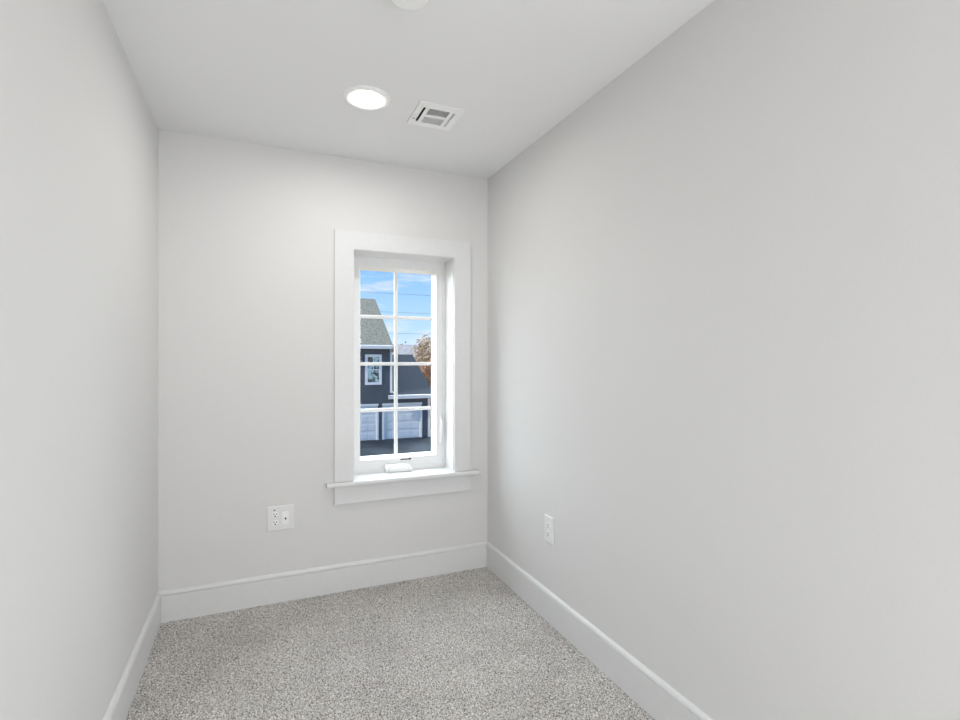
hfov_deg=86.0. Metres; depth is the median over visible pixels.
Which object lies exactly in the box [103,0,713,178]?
ceiling
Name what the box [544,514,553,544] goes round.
wall outlet
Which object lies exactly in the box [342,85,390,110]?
recessed light
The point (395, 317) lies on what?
grille
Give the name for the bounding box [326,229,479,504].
window
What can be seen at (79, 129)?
wall
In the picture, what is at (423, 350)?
autumn tree
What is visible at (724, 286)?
wall
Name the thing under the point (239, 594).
baseboard
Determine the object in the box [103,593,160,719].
baseboard
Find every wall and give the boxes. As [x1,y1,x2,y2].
[0,0,157,719]
[158,129,487,590]
[488,0,959,719]
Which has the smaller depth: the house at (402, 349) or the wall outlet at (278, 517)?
the wall outlet at (278, 517)
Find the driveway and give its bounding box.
[360,436,430,455]
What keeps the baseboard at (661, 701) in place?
attached to the wall at (724, 286)
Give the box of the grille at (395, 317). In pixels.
[360,272,431,453]
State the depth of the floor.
2.20 m
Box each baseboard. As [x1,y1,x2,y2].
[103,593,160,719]
[158,541,487,622]
[487,542,712,719]
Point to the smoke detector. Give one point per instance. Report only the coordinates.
(407, 5)
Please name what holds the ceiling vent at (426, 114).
in the ceiling
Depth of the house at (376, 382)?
33.46 m
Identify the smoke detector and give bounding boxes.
[392,0,427,10]
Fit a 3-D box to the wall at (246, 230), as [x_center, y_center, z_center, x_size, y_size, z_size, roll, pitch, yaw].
[-0.829,0.078,3.030,2.023,2.740,0.294,0,0,-23]
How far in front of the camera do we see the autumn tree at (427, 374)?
42.46 m
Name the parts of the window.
sash, frame, crank handle, sill, lock lever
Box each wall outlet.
[267,504,293,531]
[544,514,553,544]
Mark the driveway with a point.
(415, 444)
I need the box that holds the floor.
[126,567,654,719]
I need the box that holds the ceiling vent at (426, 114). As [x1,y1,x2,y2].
[407,101,464,130]
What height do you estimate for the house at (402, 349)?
7.038 m
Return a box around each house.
[360,298,430,440]
[392,344,419,366]
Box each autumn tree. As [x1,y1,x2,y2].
[411,333,430,372]
[415,356,430,405]

